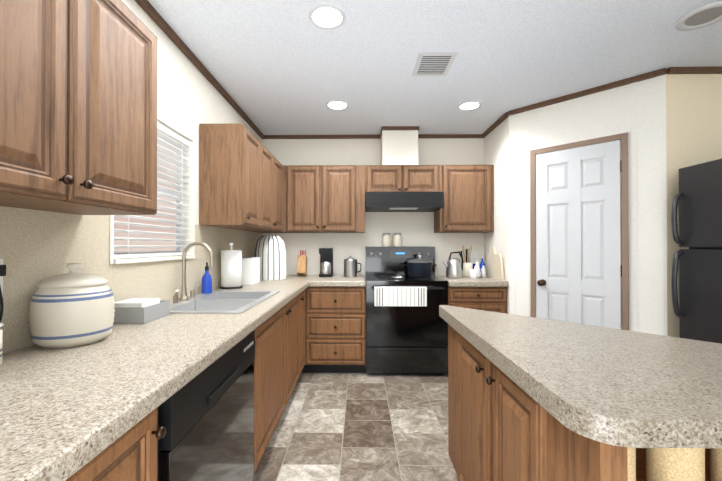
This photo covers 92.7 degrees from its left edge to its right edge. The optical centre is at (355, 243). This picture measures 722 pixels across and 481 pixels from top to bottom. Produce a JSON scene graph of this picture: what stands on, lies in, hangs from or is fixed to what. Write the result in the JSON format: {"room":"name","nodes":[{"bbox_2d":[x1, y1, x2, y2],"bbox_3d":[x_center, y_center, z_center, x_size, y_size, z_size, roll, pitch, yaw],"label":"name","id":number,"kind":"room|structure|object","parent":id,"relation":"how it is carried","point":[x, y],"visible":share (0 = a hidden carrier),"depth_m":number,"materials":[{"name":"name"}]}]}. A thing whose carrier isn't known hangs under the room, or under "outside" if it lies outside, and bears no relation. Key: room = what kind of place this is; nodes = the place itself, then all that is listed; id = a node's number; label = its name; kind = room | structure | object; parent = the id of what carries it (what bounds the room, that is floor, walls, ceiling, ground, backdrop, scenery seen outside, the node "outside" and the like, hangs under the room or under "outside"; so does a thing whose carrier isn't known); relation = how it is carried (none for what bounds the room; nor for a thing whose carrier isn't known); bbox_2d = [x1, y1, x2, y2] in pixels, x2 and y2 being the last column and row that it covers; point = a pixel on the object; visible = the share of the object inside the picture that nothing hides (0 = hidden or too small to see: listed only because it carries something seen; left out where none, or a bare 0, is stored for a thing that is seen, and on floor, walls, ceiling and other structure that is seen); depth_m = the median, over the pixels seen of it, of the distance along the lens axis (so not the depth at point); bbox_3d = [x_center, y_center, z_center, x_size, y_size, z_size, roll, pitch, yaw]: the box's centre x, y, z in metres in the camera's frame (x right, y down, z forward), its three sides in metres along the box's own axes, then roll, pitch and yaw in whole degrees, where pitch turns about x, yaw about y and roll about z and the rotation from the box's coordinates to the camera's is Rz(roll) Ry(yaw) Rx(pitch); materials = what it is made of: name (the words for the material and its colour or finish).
{"room":"kitchen","nodes":[
{"label":"kitchen","id":0,"kind":"room"},
{"bbox_2d":[0,0,261,353],"bbox_3d":[-1.167,-0.001,0.920,0.104,2.520,6.300,0,0,1],"label":"wall","id":1,"kind":"structure","parent":0,"point":[37,247],"depth_m":1.76,"materials":[{"name":"beige paint"}]},
{"bbox_2d":[0,259,5,322],"bbox_3d":[-1.093,0.193,1.020,0.040,0.294,0.118,0,0,1],"label":"plug","id":2,"kind":"object","parent":1,"relation":"attached to","point":[2,270],"visible":0.96,"depth_m":1.05,"materials":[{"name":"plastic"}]},
{"bbox_2d":[0,0,156,214],"bbox_3d":[-0.943,-0.481,0.784,0.344,0.722,1.230,0,0,1],"label":"upper cabinet","id":3,"kind":"object","parent":1,"relation":"attached to","point":[78,107],"visible":1,"depth_m":1.00,"materials":[{"name":"brown wood"}]},
{"bbox_2d":[109,115,194,263],"bbox_3d":[-1.141,-0.311,1.946,0.112,0.810,0.790,0,0,1],"label":"window","id":4,"kind":"structure","parent":1,"relation":"in","point":[112,253],"depth_m":2.12,"materials":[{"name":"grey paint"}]},
{"bbox_2d":[114,121,190,258],"bbox_3d":[-1.133,-0.312,1.946,0.048,0.764,0.740,0,0,1],"label":"window blinds","id":5,"kind":"object","parent":4,"relation":"attached to","point":[171,136],"visible":0.46,"depth_m":2.06,"materials":[{"name":"white plastic"}]},
{"bbox_2d":[199,123,282,231],"bbox_3d":[-0.913,-0.485,3.027,0.344,0.710,1.236,0,0,1],"label":"upper cabinet","id":6,"kind":"object","parent":1,"relation":"attached to","point":[240,176],"visible":1,"depth_m":2.41,"materials":[{"name":"brown wood"}]},
{"bbox_2d":[135,0,721,138],"bbox_3d":[1.026,-1.244,0.897,4.290,0.035,6.100,0,0,1],"label":"crown molding","id":7,"kind":"structure","parent":1,"relation":"attached to","point":[148,8],"depth_m":2.72,"materials":[{"name":"brown wood"}]},
{"bbox_2d":[254,365,457,480],"bbox_3d":[1.026,1.288,0.884,4.490,0.060,6.300,0,0,1],"label":"floor","id":8,"kind":"structure","parent":0,"point":[365,426],"depth_m":2.32,"materials":[{"name":"tile"}]},
{"bbox_2d":[66,407,165,480],"bbox_3d":[-0.799,0.829,0.689,0.634,0.858,0.456,0,0,1],"label":"base cabinet","id":9,"kind":"object","parent":8,"relation":"on","point":[131,454],"visible":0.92,"depth_m":0.79,"materials":[{"name":"brown wood"}]},
{"bbox_2d":[158,330,254,480],"bbox_3d":[-0.771,0.833,1.290,0.586,0.855,0.740,0,0,1],"label":"dishwasher","id":10,"kind":"object","parent":8,"relation":"on","point":[206,418],"visible":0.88,"depth_m":1.20,"materials":[{"name":"black metal"}]},
{"bbox_2d":[254,302,289,472],"bbox_3d":[-0.796,0.836,2.048,0.604,0.858,0.766,0,0,1],"label":"base cabinet","id":11,"kind":"object","parent":8,"relation":"on","point":[279,362],"depth_m":2.00,"materials":[{"name":"brown wood"}]},
{"bbox_2d":[290,292,301,395],"bbox_3d":[-0.787,0.839,2.701,0.604,0.858,0.540,0,0,1],"label":"base cabinet","id":12,"kind":"object","parent":8,"relation":"on","point":[296,303],"depth_m":2.78,"materials":[{"name":"brown wood"}]},
{"bbox_2d":[302,290,304,369],"bbox_3d":[-0.782,0.841,3.136,0.604,0.858,0.330,0,0,1],"label":"base cabinet","id":13,"kind":"object","parent":8,"relation":"on","point":[303,292],"depth_m":3.18,"materials":[{"name":"brown wood"}]},
{"bbox_2d":[0,275,315,480],"bbox_3d":[-0.771,0.378,2.199,0.651,0.055,3.522,0,0,1],"label":"countertop","id":14,"kind":"structure","parent":13,"relation":"on","point":[66,414],"depth_m":0.87,"materials":[{"name":"laminate"}]},
{"bbox_2d":[0,323,3,364],"bbox_3d":[-1.029,0.266,0.927,0.114,0.153,0.114,0,0,1],"label":"canister","id":15,"kind":"object","parent":14,"relation":"on","point":[1,342],"visible":1,"depth_m":0.95,"materials":[{"name":"ceramic"}]},
{"bbox_2d":[29,263,114,348],"bbox_3d":[-0.993,0.205,1.216,0.235,0.278,0.235,0,0,1],"label":"crock","id":16,"kind":"object","parent":14,"relation":"on","point":[74,306],"visible":1,"depth_m":1.14,"materials":[{"name":"ceramic"}]},
{"bbox_2d":[113,298,169,323],"bbox_3d":[-1.000,0.304,1.586,0.180,0.085,0.200,0,0,1],"label":"caddy","id":17,"kind":"object","parent":14,"relation":"on","point":[138,311],"visible":0.79,"depth_m":1.52,"materials":[{"name":"grey plastic"}]},
{"bbox_2d":[173,242,213,302],"bbox_3d":[-0.964,0.164,2.087,0.209,0.356,0.269,0,0,1],"label":"faucet","id":18,"kind":"object","parent":14,"relation":"on","point":[183,296],"visible":1,"depth_m":2.08,"materials":[{"name":"silver metal"}]},
{"bbox_2d":[170,291,279,313],"bbox_3d":[-0.820,0.431,2.123,0.517,0.177,0.822,0,0,1],"label":"sink","id":19,"kind":"object","parent":14,"relation":"in","point":[226,302],"visible":0.27,"depth_m":2.11,"materials":[{"name":"silver metal"}]},
{"bbox_2d":[202,262,211,293],"bbox_3d":[-1.034,0.236,2.397,0.068,0.216,0.068,0,0,1],"label":"soap bottle","id":20,"kind":"object","parent":19,"relation":"on","point":[206,283],"visible":1,"depth_m":2.37,"materials":[{"name":"blue plastic"}]},
{"bbox_2d":[220,243,242,288],"bbox_3d":[-0.990,0.171,2.747,0.170,0.362,0.170,0,0,1],"label":"paper towel","id":21,"kind":"object","parent":14,"relation":"on","point":[231,268],"visible":1,"depth_m":2.68,"materials":[{"name":"white paper"}]},
{"bbox_2d":[242,257,259,284],"bbox_3d":[-0.980,0.238,3.074,0.180,0.232,0.265,0,0,1],"label":"canister","id":22,"kind":"object","parent":14,"relation":"on","point":[250,270],"visible":0.69,"depth_m":2.96,"materials":[{"name":"white plastic"}]},
{"bbox_2d":[256,235,285,280],"bbox_3d":[-0.855,0.131,3.485,0.310,0.450,0.310,0,0,1],"label":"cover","id":23,"kind":"object","parent":14,"relation":"on","point":[274,267],"visible":0.81,"depth_m":3.36,"materials":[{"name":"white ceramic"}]},
{"bbox_2d":[254,235,265,279],"bbox_3d":[-0.938,0.133,3.405,0.090,0.438,0.166,0,0,-44],"label":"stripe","id":24,"kind":"object","parent":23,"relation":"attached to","point":[262,236],"depth_m":3.37,"materials":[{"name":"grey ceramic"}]},
{"bbox_2d":[266,235,279,279],"bbox_3d":[-0.807,0.133,3.376,0.117,0.438,0.088,0,0,-26],"label":"plate","id":25,"kind":"object","parent":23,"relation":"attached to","point":[266,235],"depth_m":3.36,"materials":[{"name":"white ceramic"}]},
{"bbox_2d":[297,250,307,275],"bbox_3d":[-0.591,0.214,3.826,0.090,0.281,0.181,0,0,1],"label":"knife block","id":26,"kind":"object","parent":14,"relation":"on","point":[302,265],"visible":0.98,"depth_m":3.78,"materials":[{"name":"brown wood"}]},
{"bbox_2d":[301,286,365,372],"bbox_3d":[-0.487,0.844,3.620,1.180,0.858,0.667,0,0,1],"label":"base cabinet","id":27,"kind":"object","parent":8,"relation":"on","point":[335,329],"visible":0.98,"depth_m":3.31,"materials":[{"name":"brown wood"}]},
{"bbox_2d":[312,275,365,286],"bbox_3d":[-0.157,0.385,3.616,0.520,0.055,0.672,0,0,1],"label":"countertop","id":28,"kind":"structure","parent":27,"relation":"on","point":[336,280],"depth_m":3.29,"materials":[{"name":"laminate"}]},
{"bbox_2d":[319,248,332,276],"bbox_3d":[-0.321,0.203,3.787,0.140,0.310,0.183,0,0,1],"label":"coffee maker","id":29,"kind":"object","parent":28,"relation":"on","point":[326,262],"visible":1,"depth_m":3.71,"materials":[{"name":"black plastic"}]},
{"bbox_2d":[344,256,360,276],"bbox_3d":[-0.031,0.244,3.754,0.190,0.226,0.148,0,0,1],"label":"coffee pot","id":30,"kind":"object","parent":28,"relation":"on","point":[350,266],"visible":1,"depth_m":3.70,"materials":[{"name":"grey metal"}]},
{"bbox_2d":[365,247,447,374],"bbox_3d":[0.499,0.651,3.579,0.779,1.243,0.691,0,0,1],"label":"range","id":31,"kind":"object","parent":8,"relation":"on","point":[406,340],"visible":0.85,"depth_m":3.29,"materials":[{"name":"black metal"}]},
{"bbox_2d":[382,233,390,245],"bbox_3d":[0.354,-0.047,3.892,0.104,0.153,0.102,0,0,1],"label":"shaker","id":32,"kind":"object","parent":31,"relation":"on","point":[386,239],"depth_m":3.85,"materials":[{"name":"beige ceramic"}]},
{"bbox_2d":[393,233,401,245],"bbox_3d":[0.478,-0.047,3.891,0.104,0.153,0.102,0,0,1],"label":"shaker","id":33,"kind":"object","parent":31,"relation":"on","point":[397,238],"depth_m":3.85,"materials":[{"name":"beige ceramic"}]},
{"bbox_2d":[374,287,426,305],"bbox_3d":[0.425,0.495,3.246,0.490,0.181,0.034,0,0,1],"label":"dish towel","id":34,"kind":"object","parent":31,"relation":"hanging from","point":[400,296],"visible":1,"depth_m":3.23,"materials":[{"name":"white fabric"}]},
{"bbox_2d":[403,255,436,277],"bbox_3d":[0.691,0.237,3.689,0.350,0.230,0.270,0,0,1],"label":"pot","id":35,"kind":"object","parent":31,"relation":"on","point":[419,267],"visible":1,"depth_m":3.58,"materials":[{"name":"black metal"}]},
{"bbox_2d":[448,286,506,313],"bbox_3d":[1.180,0.844,3.598,0.568,0.858,0.667,0,0,1],"label":"base cabinet","id":36,"kind":"object","parent":8,"relation":"on","point":[493,299],"visible":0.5,"depth_m":3.30,"materials":[{"name":"brown wood"}]},
{"bbox_2d":[435,275,508,286],"bbox_3d":[1.180,0.385,3.601,0.568,0.055,0.667,0,0,1],"label":"countertop","id":37,"kind":"structure","parent":36,"relation":"on","point":[470,282],"depth_m":3.27,"materials":[{"name":"laminate"}]},
{"bbox_2d":[442,251,462,277],"bbox_3d":[1.022,0.218,3.620,0.226,0.278,0.170,0,0,1],"label":"kettle","id":38,"kind":"object","parent":37,"relation":"on","point":[454,267],"visible":1,"depth_m":3.56,"materials":[{"name":"grey metal"}]},
{"bbox_2d":[460,245,472,276],"bbox_3d":[1.208,0.187,3.740,0.134,0.342,0.129,0,0,1],"label":"utensil crock","id":39,"kind":"object","parent":37,"relation":"on","point":[467,266],"visible":0.81,"depth_m":3.70,"materials":[{"name":"beige ceramic"}]},
{"bbox_2d":[467,252,478,268],"bbox_3d":[1.320,0.227,3.861,0.100,0.262,0.091,0,0,1],"label":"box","id":40,"kind":"object","parent":37,"relation":"on","point":[474,259],"visible":0.42,"depth_m":3.82,"materials":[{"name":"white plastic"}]},
{"bbox_2d":[470,269,480,278],"bbox_3d":[1.233,0.310,3.561,0.098,0.092,0.084,0,0,-35],"label":"mug","id":41,"kind":"object","parent":37,"relation":"on","point":[473,273],"visible":0.5,"depth_m":3.51,"materials":[{"name":"white ceramic"}]},
{"bbox_2d":[474,258,484,275],"bbox_3d":[1.343,0.257,3.716,0.140,0.201,0.060,0,0,-29],"label":"bottle","id":42,"kind":"object","parent":37,"relation":"on","point":[482,262],"depth_m":3.69,"materials":[{"name":"white plastic"}]},
{"bbox_2d":[479,264,486,277],"bbox_3d":[1.347,0.291,3.616,0.060,0.131,0.058,0,0,1],"label":"bottle","id":43,"kind":"object","parent":37,"relation":"on","point":[481,268],"depth_m":3.60,"materials":[{"name":"white plastic"}]},
{"bbox_2d":[486,247,503,279],"bbox_3d":[1.429,0.194,3.535,0.058,0.330,0.360,0,0,1],"label":"cutting board","id":44,"kind":"object","parent":37,"relation":"on","point":[495,265],"visible":0.98,"depth_m":3.50,"materials":[{"name":"beige wood"}]},
{"bbox_2d":[448,324,709,480],"bbox_3d":[1.004,0.829,1.294,1.095,0.863,1.205,0,0,1],"label":"base cabinet","id":45,"kind":"object","parent":8,"relation":"on","point":[502,426],"visible":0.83,"depth_m":1.09,"materials":[{"name":"brown wood"}]},
{"bbox_2d":[439,305,721,447],"bbox_3d":[1.016,0.368,1.290,1.120,0.054,1.272,0,0,1],"label":"countertop","id":46,"kind":"structure","parent":45,"relation":"on","point":[622,388],"depth_m":0.90,"materials":[{"name":"laminate"}]},
{"bbox_2d":[671,159,721,343],"bbox_3d":[2.561,0.374,1.949,0.849,1.780,0.800,0,0,1],"label":"refrigerator","id":47,"kind":"object","parent":8,"relation":"on","point":[698,308],"visible":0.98,"depth_m":2.21,"materials":[{"name":"black metal"}]},
{"bbox_2d":[262,138,483,275],"bbox_3d":[0.247,0.015,4.002,2.650,2.520,0.100,0,0,1],"label":"wall","id":48,"kind":"structure","parent":0,"point":[415,229],"depth_m":3.95,"materials":[{"name":"white paint"}]},
{"bbox_2d":[258,165,364,232],"bbox_3d":[-0.485,-0.481,3.787,1.180,0.710,0.347,0,0,1],"label":"upper cabinet","id":49,"kind":"object","parent":48,"relation":"attached to","point":[323,198],"visible":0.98,"depth_m":3.65,"materials":[{"name":"brown wood"}]},
{"bbox_2d":[365,165,439,195],"bbox_3d":[0.501,-0.681,3.775,0.785,0.310,0.347,0,0,1],"label":"upper cabinet","id":50,"kind":"object","parent":48,"relation":"attached to","point":[402,178],"visible":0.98,"depth_m":3.63,"materials":[{"name":"brown wood"}]},
{"bbox_2d":[380,126,418,164],"bbox_3d":[0.479,-1.041,3.797,0.400,0.406,0.307,0,0,1],"label":"box","id":51,"kind":"object","parent":50,"relation":"on","point":[399,145],"visible":0.86,"depth_m":3.65,"materials":[{"name":"white paint"}]},
{"bbox_2d":[365,191,443,211],"bbox_3d":[0.500,-0.443,3.692,0.781,0.161,0.512,0,0,1],"label":"range hood","id":52,"kind":"object","parent":50,"relation":"attached to","point":[431,201],"visible":1,"depth_m":3.45,"materials":[{"name":"black metal"}]},
{"bbox_2d":[434,165,493,232],"bbox_3d":[1.182,-0.482,3.765,0.568,0.710,0.347,0,0,1],"label":"upper cabinet","id":53,"kind":"object","parent":48,"relation":"attached to","point":[468,190],"visible":1,"depth_m":3.62,"materials":[{"name":"brown wood"}]},
{"bbox_2d":[148,0,721,134],"bbox_3d":[1.026,-1.291,0.898,4.490,0.060,6.300,0,0,1],"label":"ceiling","id":54,"kind":"structure","parent":0,"point":[280,67],"depth_m":2.25,"materials":[{"name":"white paint"}]},
{"bbox_2d":[308,4,345,28],"bbox_3d":[-0.156,-1.251,1.903,0.206,0.008,0.206,0,0,1],"label":"recessed light","id":55,"kind":"object","parent":54,"relation":"in","point":[325,16],"visible":1,"depth_m":1.90,"materials":[{"name":"white plastic"}]},
{"bbox_2d":[326,100,348,109],"bbox_3d":[-0.160,-1.245,3.093,0.206,0.008,0.206,0,0,1],"label":"recessed light","id":56,"kind":"object","parent":54,"relation":"in","point":[337,105],"visible":1,"depth_m":3.09,"materials":[{"name":"white plastic"}]},
{"bbox_2d":[412,52,457,75],"bbox_3d":[0.546,-1.247,2.404,0.250,0.012,0.300,0,0,1],"label":"ceiling vent","id":57,"kind":"object","parent":54,"relation":"in","point":[433,64],"visible":1,"depth_m":2.38,"materials":[{"name":"white metal"}]},
{"bbox_2d":[458,101,480,110],"bbox_3d":[1.030,-1.245,3.108,0.206,0.008,0.206,0,0,1],"label":"recessed light","id":58,"kind":"object","parent":54,"relation":"in","point":[468,105],"visible":1,"depth_m":3.10,"materials":[{"name":"white"}]},
{"bbox_2d":[675,1,721,30],"bbox_3d":[1.924,-1.250,1.896,0.240,0.010,0.240,0,0,1],"label":"recessed light","id":59,"kind":"object","parent":54,"relation":"in","point":[704,16],"visible":1,"depth_m":1.90,"materials":[{"name":"grey paint"}]},
{"bbox_2d":[484,116,509,313],"bbox_3d":[1.515,0.013,3.595,0.104,2.520,0.680,0,0,1],"label":"wall","id":60,"kind":"structure","parent":0,"point":[497,147],"depth_m":3.45,"materials":[{"name":"white paint"}]},
{"bbox_2d":[510,74,666,335],"bbox_3d":[1.881,0.009,2.894,0.104,2.520,1.103,0,0,-44],"label":"wall","id":61,"kind":"structure","parent":0,"point":[636,111],"depth_m":2.61,"materials":[{"name":"white paint"}]},
{"bbox_2d":[530,132,628,330],"bbox_3d":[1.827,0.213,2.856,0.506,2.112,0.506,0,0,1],"label":"door","id":62,"kind":"structure","parent":61,"relation":"in","point":[578,270],"depth_m":2.83,"materials":[{"name":"white paint"}]},
{"bbox_2d":[627,447,655,480],"bbox_3d":[0.615,0.504,0.839,0.105,0.196,0.105,0,0,-8],"label":"panel","id":63,"kind":"object","parent":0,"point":[631,452],"depth_m":0.83,"materials":[{"name":"beige"}]},
{"bbox_2d":[656,448,721,480],"bbox_3d":[0.775,0.504,0.837,0.105,0.196,0.105,0,0,-8],"label":"panel","id":64,"kind":"object","parent":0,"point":[675,464],"depth_m":0.80,"materials":[{"name":"beige"}]},
{"bbox_2d":[666,74,721,337],"bbox_3d":[2.763,0.007,2.508,1.060,2.520,0.100,0,0,1],"label":"wall","id":65,"kind":"structure","parent":0,"point":[693,119],"depth_m":2.47,"materials":[{"name":"beige paint"}]},
{"label":"outside","id":66,"kind":"structure","parent":0,"visible":0},
{"bbox_2d":[114,137,175,251],"bbox_3d":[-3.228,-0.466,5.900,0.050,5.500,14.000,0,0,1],"label":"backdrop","id":67,"kind":"structure","parent":66,"point":[139,235],"depth_m":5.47,"materials":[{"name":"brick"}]}
]}

